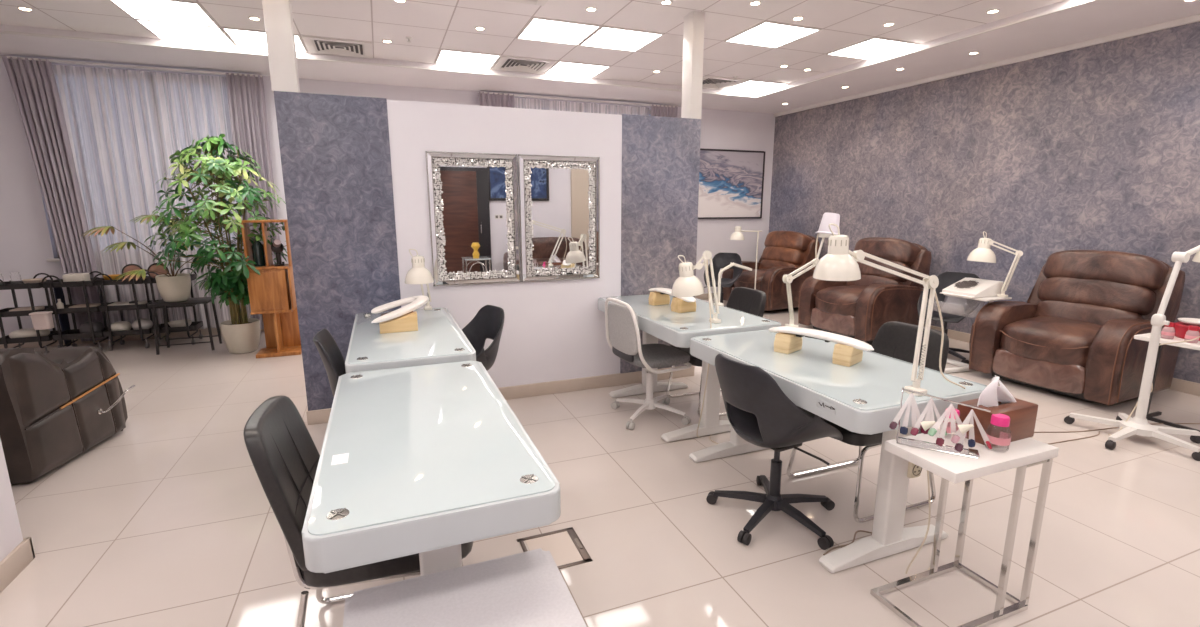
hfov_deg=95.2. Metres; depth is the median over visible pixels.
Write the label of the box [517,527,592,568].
floor hatch
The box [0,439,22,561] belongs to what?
wall
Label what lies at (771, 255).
pillow
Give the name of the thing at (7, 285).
tray
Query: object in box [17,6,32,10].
recessed light
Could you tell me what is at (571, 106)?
sheer curtain
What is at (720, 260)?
shell chair
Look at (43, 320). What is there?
bin
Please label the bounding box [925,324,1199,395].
baseboard
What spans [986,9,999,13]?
recessed light
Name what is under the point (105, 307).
tray
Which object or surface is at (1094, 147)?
wall
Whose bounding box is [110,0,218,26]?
ceiling light panel
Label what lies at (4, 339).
tray
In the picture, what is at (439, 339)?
desk
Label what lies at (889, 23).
recessed light
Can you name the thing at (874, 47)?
ceiling light panel
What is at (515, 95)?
rail
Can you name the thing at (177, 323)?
bowl
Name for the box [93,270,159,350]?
trolley
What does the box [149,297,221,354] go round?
table
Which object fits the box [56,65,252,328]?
sheer curtain
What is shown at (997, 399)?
tissue box
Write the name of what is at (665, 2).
recessed light
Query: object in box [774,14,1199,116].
trim
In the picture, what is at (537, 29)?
ceiling light panel
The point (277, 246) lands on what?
hair dryer
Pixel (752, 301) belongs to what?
chair
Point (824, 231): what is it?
desk lamp
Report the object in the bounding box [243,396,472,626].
chair
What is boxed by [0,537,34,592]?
baseboard
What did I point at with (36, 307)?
towel
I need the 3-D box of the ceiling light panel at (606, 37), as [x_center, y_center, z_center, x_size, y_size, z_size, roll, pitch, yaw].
[0.187,-2.542,5.087,0.596,0.012,0.606,-4,12,-21]
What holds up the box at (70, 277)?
on the trolley at (75, 333)
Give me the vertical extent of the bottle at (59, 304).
0.130 m
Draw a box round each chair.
[0,346,134,483]
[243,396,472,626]
[313,328,345,395]
[462,305,503,370]
[605,298,691,429]
[666,287,765,417]
[704,252,742,302]
[706,354,842,549]
[787,321,948,522]
[917,272,980,363]
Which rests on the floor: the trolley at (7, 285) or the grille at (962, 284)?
the trolley at (7, 285)
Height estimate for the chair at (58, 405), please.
0.995 m
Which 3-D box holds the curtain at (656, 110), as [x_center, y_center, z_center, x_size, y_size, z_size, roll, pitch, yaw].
[0.937,-1.604,8.213,0.440,2.870,0.070,-4,12,-21]
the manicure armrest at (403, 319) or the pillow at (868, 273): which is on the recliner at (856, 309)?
the pillow at (868, 273)
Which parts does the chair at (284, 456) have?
backrest, frame, seat, frame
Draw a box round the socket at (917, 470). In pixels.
[913,465,921,475]
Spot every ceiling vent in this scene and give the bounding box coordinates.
[302,35,372,58]
[492,55,556,73]
[502,0,547,5]
[702,76,747,89]
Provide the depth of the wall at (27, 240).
6.29 m
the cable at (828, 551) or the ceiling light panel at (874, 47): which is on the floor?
the cable at (828, 551)
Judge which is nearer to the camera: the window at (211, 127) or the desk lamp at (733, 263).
the desk lamp at (733, 263)
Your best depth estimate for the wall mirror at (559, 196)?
4.21 m
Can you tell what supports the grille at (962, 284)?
attached to the dryer at (966, 287)
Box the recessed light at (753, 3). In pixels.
[749,1,760,5]
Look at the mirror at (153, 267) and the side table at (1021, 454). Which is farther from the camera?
the mirror at (153, 267)
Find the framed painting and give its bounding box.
[698,148,764,218]
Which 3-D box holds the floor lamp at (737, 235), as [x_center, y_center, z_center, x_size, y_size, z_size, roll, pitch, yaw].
[2.039,-0.591,7.605,0.566,1.235,0.260,-4,12,-21]
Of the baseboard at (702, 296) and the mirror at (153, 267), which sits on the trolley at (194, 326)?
the mirror at (153, 267)
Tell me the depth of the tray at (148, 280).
5.81 m
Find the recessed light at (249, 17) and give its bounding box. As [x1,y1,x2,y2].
[248,16,260,20]
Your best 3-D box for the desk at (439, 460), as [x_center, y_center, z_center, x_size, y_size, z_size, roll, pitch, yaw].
[-0.644,0.737,2.065,0.690,0.750,1.380,-4,12,-21]
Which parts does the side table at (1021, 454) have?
leg, frame, leg, leg, leg, rail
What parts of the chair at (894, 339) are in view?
frame, seat, frame, backrest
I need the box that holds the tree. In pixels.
[142,134,287,353]
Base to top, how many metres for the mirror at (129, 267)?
0.197 m
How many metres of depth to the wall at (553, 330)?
3.90 m
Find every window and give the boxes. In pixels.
[46,68,285,261]
[518,101,650,115]
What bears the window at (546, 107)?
in the wall at (27, 240)
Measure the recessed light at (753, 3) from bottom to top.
0.007 m
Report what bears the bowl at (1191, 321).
on the tub
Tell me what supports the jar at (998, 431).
on the side table at (1021, 454)
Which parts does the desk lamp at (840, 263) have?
lamp shade, lamp cord, arm, arm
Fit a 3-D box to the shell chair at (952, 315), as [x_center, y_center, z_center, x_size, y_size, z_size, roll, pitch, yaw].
[3.451,0.025,5.503,0.658,0.835,0.628,-10,15,-41]
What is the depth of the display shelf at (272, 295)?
5.48 m
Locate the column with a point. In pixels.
(693, 34)
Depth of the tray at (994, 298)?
4.87 m
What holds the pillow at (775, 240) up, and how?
on the recliner at (785, 252)
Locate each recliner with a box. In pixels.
[722,231,819,310]
[798,237,931,340]
[969,250,1184,404]
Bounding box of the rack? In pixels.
[889,387,991,458]
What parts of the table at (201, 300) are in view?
leg, leg, leg, leg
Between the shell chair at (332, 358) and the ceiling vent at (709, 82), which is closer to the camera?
the shell chair at (332, 358)
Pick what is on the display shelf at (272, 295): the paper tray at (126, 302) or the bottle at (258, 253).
the bottle at (258, 253)
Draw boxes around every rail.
[7,56,261,76]
[481,91,674,106]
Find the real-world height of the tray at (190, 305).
0.054 m
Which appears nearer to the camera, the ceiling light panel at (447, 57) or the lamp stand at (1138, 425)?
the lamp stand at (1138, 425)
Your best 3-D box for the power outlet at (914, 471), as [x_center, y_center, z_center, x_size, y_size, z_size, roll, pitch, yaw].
[1.340,0.622,2.340,0.066,0.160,0.048,-4,12,-21]
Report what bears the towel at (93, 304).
on the trolley at (75, 333)
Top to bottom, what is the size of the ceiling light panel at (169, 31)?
0.012 m
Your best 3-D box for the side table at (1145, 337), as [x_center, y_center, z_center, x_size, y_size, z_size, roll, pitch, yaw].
[3.996,0.480,3.738,0.420,0.619,0.460,-4,12,-21]
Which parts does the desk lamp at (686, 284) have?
lamp shade, arm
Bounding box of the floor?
[0,299,1199,626]
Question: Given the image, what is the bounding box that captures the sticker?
[331,453,348,464]
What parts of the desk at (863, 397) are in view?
glass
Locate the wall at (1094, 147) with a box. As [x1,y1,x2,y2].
[769,21,1199,382]
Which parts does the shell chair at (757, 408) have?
leg, leg, leg, seat mount, leg, leg, height lever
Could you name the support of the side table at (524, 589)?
on the floor
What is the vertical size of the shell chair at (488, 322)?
0.835 m
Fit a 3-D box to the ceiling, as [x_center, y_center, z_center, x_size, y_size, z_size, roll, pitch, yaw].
[-0.284,-2.057,2.331,10.940,0.100,10.300,-4,12,-21]
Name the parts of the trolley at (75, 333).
handle, post, rail, post, post, post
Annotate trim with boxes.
[0,0,1098,97]
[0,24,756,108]
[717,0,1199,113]
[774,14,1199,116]
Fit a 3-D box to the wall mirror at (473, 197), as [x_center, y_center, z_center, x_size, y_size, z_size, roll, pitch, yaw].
[-0.905,-0.681,3.986,0.641,0.940,0.034,-4,12,-21]
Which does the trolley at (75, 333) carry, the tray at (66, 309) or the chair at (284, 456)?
the tray at (66, 309)
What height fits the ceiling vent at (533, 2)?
0.017 m
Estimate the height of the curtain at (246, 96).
2.870 m
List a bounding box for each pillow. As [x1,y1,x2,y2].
[759,260,798,268]
[761,246,804,264]
[765,231,811,250]
[854,237,920,263]
[857,257,910,281]
[1037,277,1155,314]
[1043,250,1168,289]
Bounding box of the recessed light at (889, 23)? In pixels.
[883,22,894,25]
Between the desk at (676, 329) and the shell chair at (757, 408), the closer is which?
the shell chair at (757, 408)
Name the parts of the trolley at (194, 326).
post, post, post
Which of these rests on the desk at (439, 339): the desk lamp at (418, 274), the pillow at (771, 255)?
the desk lamp at (418, 274)
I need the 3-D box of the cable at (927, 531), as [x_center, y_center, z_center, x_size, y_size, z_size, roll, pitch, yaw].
[1.357,0.873,2.284,0.074,0.436,0.187,10,15,42]
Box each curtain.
[1,56,109,341]
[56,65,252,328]
[226,73,281,328]
[479,92,513,107]
[514,98,648,115]
[651,105,677,117]
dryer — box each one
[271,239,283,265]
[940,278,1003,297]
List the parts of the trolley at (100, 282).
handle, post, rail, post, foot bath, post, foot bath, post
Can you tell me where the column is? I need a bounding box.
[681,11,704,118]
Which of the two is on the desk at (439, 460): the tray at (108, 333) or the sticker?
the sticker
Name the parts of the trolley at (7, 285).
post, post, foot bath, post, handle, rail, post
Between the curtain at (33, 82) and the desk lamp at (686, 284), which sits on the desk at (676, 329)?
the desk lamp at (686, 284)
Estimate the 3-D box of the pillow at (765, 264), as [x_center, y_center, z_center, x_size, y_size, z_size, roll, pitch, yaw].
[2.720,-0.675,8.315,0.307,0.298,0.739,-5,12,-26]
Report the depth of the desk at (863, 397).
2.37 m
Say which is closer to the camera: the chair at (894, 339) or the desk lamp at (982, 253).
the chair at (894, 339)
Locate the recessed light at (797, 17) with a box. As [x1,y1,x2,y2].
[792,16,803,19]
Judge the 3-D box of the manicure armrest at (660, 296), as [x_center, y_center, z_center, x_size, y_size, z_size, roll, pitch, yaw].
[0.516,-0.106,3.977,0.150,0.130,0.541,-6,12,-27]
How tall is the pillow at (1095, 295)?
0.305 m
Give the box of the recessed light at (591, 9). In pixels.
[586,7,596,11]
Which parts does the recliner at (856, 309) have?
armrest, seat, armrest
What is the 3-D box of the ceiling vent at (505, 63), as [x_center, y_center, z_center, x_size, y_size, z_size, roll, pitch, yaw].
[-0.836,-2.720,6.000,0.590,0.017,0.590,-4,12,-21]
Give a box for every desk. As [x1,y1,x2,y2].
[302,361,560,575]
[345,308,475,373]
[598,294,780,441]
[689,330,986,572]
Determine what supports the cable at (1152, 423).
on the floor
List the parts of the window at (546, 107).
pane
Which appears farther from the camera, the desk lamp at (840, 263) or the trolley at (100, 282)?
the trolley at (100, 282)
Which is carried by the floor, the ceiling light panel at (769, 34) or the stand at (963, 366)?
the stand at (963, 366)
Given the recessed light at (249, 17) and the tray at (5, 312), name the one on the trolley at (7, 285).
the tray at (5, 312)
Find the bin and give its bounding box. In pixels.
[29,311,53,329]
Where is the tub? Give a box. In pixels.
[1174,322,1199,340]
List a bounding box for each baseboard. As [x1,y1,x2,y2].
[0,293,713,348]
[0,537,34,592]
[306,365,694,424]
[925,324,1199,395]
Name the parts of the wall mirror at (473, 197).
glass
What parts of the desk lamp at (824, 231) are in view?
arm, arm, lamp cord, lamp shade, lamp shade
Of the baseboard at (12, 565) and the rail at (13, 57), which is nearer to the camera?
the baseboard at (12, 565)
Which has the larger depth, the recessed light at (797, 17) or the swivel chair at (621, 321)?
the recessed light at (797, 17)
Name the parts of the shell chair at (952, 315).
leg, leg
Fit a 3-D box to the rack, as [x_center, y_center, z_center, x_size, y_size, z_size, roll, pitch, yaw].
[1.200,0.383,1.926,0.317,0.206,0.100,6,13,29]
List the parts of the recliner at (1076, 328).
armrest, seat, armrest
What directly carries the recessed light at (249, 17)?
in the ceiling
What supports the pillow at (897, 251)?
on the recliner at (856, 309)
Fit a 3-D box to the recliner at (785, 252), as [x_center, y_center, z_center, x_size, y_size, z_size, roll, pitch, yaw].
[2.596,-0.679,8.251,1.077,1.119,1.073,-5,12,-26]
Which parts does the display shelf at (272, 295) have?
cabinet panel, board, panel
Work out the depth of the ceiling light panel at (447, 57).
5.77 m
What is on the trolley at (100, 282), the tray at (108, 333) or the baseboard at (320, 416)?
the tray at (108, 333)
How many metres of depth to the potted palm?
5.60 m
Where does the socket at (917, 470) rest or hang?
attached to the power outlet at (914, 471)
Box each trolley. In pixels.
[0,273,61,354]
[41,271,113,350]
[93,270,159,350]
[142,268,203,346]
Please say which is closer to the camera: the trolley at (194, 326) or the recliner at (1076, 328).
the recliner at (1076, 328)
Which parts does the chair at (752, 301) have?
seat, frame, frame, backrest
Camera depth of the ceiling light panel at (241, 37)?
5.04 m
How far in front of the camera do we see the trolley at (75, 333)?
5.62 m
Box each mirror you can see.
[122,264,142,278]
[147,263,168,277]
[425,151,520,285]
[518,154,599,281]
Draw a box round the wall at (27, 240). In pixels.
[0,56,774,337]
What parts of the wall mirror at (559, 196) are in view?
glass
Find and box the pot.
[155,274,190,301]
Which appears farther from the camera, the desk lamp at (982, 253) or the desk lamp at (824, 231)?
the desk lamp at (982, 253)
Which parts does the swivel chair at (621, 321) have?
backrest, leg, leg, tube frame, seat, leg, leg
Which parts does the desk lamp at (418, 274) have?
lamp shade, arm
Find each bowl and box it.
[22,278,46,282]
[103,274,122,279]
[168,320,191,326]
[1178,318,1199,325]
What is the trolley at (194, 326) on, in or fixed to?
on the floor
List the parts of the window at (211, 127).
pane, sill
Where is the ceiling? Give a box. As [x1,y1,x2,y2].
[0,0,1062,85]
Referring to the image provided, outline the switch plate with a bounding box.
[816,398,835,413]
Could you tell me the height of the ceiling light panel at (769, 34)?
0.012 m
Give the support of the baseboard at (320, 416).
attached to the wall at (553, 330)
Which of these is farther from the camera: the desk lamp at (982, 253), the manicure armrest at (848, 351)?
the desk lamp at (982, 253)
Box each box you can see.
[62,273,90,281]
[957,375,1037,444]
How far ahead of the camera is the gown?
5.79 m
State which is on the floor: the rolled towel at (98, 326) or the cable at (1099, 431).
the cable at (1099, 431)
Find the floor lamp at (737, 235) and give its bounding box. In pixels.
[730,226,761,288]
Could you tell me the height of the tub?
0.090 m
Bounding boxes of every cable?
[823,530,871,554]
[905,470,930,573]
[1034,423,1199,432]
[1048,431,1099,443]
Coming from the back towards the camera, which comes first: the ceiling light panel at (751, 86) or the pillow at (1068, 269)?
the ceiling light panel at (751, 86)
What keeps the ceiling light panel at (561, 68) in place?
attached to the ceiling
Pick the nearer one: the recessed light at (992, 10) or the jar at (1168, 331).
the jar at (1168, 331)
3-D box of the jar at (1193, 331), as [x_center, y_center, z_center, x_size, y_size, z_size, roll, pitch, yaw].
[3.886,0.136,3.594,0.066,0.110,0.066,-4,12,-21]
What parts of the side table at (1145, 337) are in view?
leg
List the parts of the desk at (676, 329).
glass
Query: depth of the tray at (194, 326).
5.98 m
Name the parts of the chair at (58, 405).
lever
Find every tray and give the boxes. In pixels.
[0,280,51,289]
[0,305,52,316]
[0,330,57,343]
[42,278,101,287]
[47,302,108,313]
[52,327,107,340]
[94,276,148,285]
[98,300,152,311]
[103,325,153,336]
[108,301,146,305]
[143,274,196,283]
[147,300,195,308]
[151,321,203,333]
[944,294,1011,301]
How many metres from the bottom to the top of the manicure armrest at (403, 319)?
0.168 m
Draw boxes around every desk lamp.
[405,249,433,309]
[672,250,720,437]
[713,262,751,305]
[782,212,839,326]
[813,223,965,395]
[967,231,1022,297]
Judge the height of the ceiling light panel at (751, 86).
0.012 m
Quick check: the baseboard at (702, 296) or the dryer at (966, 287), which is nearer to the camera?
the dryer at (966, 287)
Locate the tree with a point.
(240, 334)
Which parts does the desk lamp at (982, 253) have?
lamp shade, arm, arm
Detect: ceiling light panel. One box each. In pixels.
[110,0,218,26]
[135,19,235,45]
[222,27,306,52]
[435,49,500,68]
[516,17,600,45]
[544,61,610,77]
[579,26,663,51]
[723,80,787,92]
[724,21,820,47]
[826,37,919,59]
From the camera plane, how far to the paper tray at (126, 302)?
5.82 m
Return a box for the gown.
[54,287,71,346]
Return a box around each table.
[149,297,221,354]
[343,548,586,626]
[870,429,1058,626]
[1134,333,1199,431]
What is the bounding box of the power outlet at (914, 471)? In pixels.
[907,462,921,477]
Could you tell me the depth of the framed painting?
8.73 m
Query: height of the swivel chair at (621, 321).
0.876 m
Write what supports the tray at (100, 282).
on the trolley at (100, 282)
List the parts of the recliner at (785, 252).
armrest, seat, armrest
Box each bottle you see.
[56,299,63,308]
[251,236,265,265]
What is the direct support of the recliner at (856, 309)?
on the floor
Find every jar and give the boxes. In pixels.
[10,272,21,283]
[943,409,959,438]
[984,413,1010,452]
[1161,322,1174,338]
[1184,325,1199,342]
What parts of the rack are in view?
plate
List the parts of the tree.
pot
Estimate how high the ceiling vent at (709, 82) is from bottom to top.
0.017 m
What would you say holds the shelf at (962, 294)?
attached to the dryer at (966, 287)
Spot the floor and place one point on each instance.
(169, 520)
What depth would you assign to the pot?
5.63 m
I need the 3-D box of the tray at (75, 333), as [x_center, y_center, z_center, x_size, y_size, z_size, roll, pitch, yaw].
[-5.435,0.210,5.776,0.400,0.054,0.280,-4,12,-21]
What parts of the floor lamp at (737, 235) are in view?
lamp shade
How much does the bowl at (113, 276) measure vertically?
0.080 m
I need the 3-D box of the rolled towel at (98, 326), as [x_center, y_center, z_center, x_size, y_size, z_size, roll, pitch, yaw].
[-5.370,0.155,5.792,0.180,0.140,0.200,-4,12,-21]
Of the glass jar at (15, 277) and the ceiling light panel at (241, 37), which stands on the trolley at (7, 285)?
the glass jar at (15, 277)
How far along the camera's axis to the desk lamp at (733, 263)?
4.06 m
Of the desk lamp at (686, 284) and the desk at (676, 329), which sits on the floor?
the desk at (676, 329)
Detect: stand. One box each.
[944,294,1011,372]
[1064,245,1199,460]
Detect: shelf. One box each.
[239,219,301,357]
[940,292,973,297]
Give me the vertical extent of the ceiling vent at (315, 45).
0.017 m
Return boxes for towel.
[9,306,44,310]
[69,303,100,307]
[79,321,103,332]
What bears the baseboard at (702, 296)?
attached to the wall at (27, 240)
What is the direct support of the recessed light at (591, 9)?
in the ceiling
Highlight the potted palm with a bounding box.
[79,215,217,301]
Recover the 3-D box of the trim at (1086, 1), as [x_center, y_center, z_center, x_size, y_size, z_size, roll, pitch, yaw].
[-0.626,-1.813,1.682,9.503,0.020,8.978,-4,12,-21]
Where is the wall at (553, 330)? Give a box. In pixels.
[262,0,700,410]
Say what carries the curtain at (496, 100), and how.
hanging from the rail at (515, 95)
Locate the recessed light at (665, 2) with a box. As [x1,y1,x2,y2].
[661,0,671,4]
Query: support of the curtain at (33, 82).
hanging from the rail at (13, 57)
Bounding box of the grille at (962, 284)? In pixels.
[953,280,979,288]
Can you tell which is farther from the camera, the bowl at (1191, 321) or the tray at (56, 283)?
the tray at (56, 283)

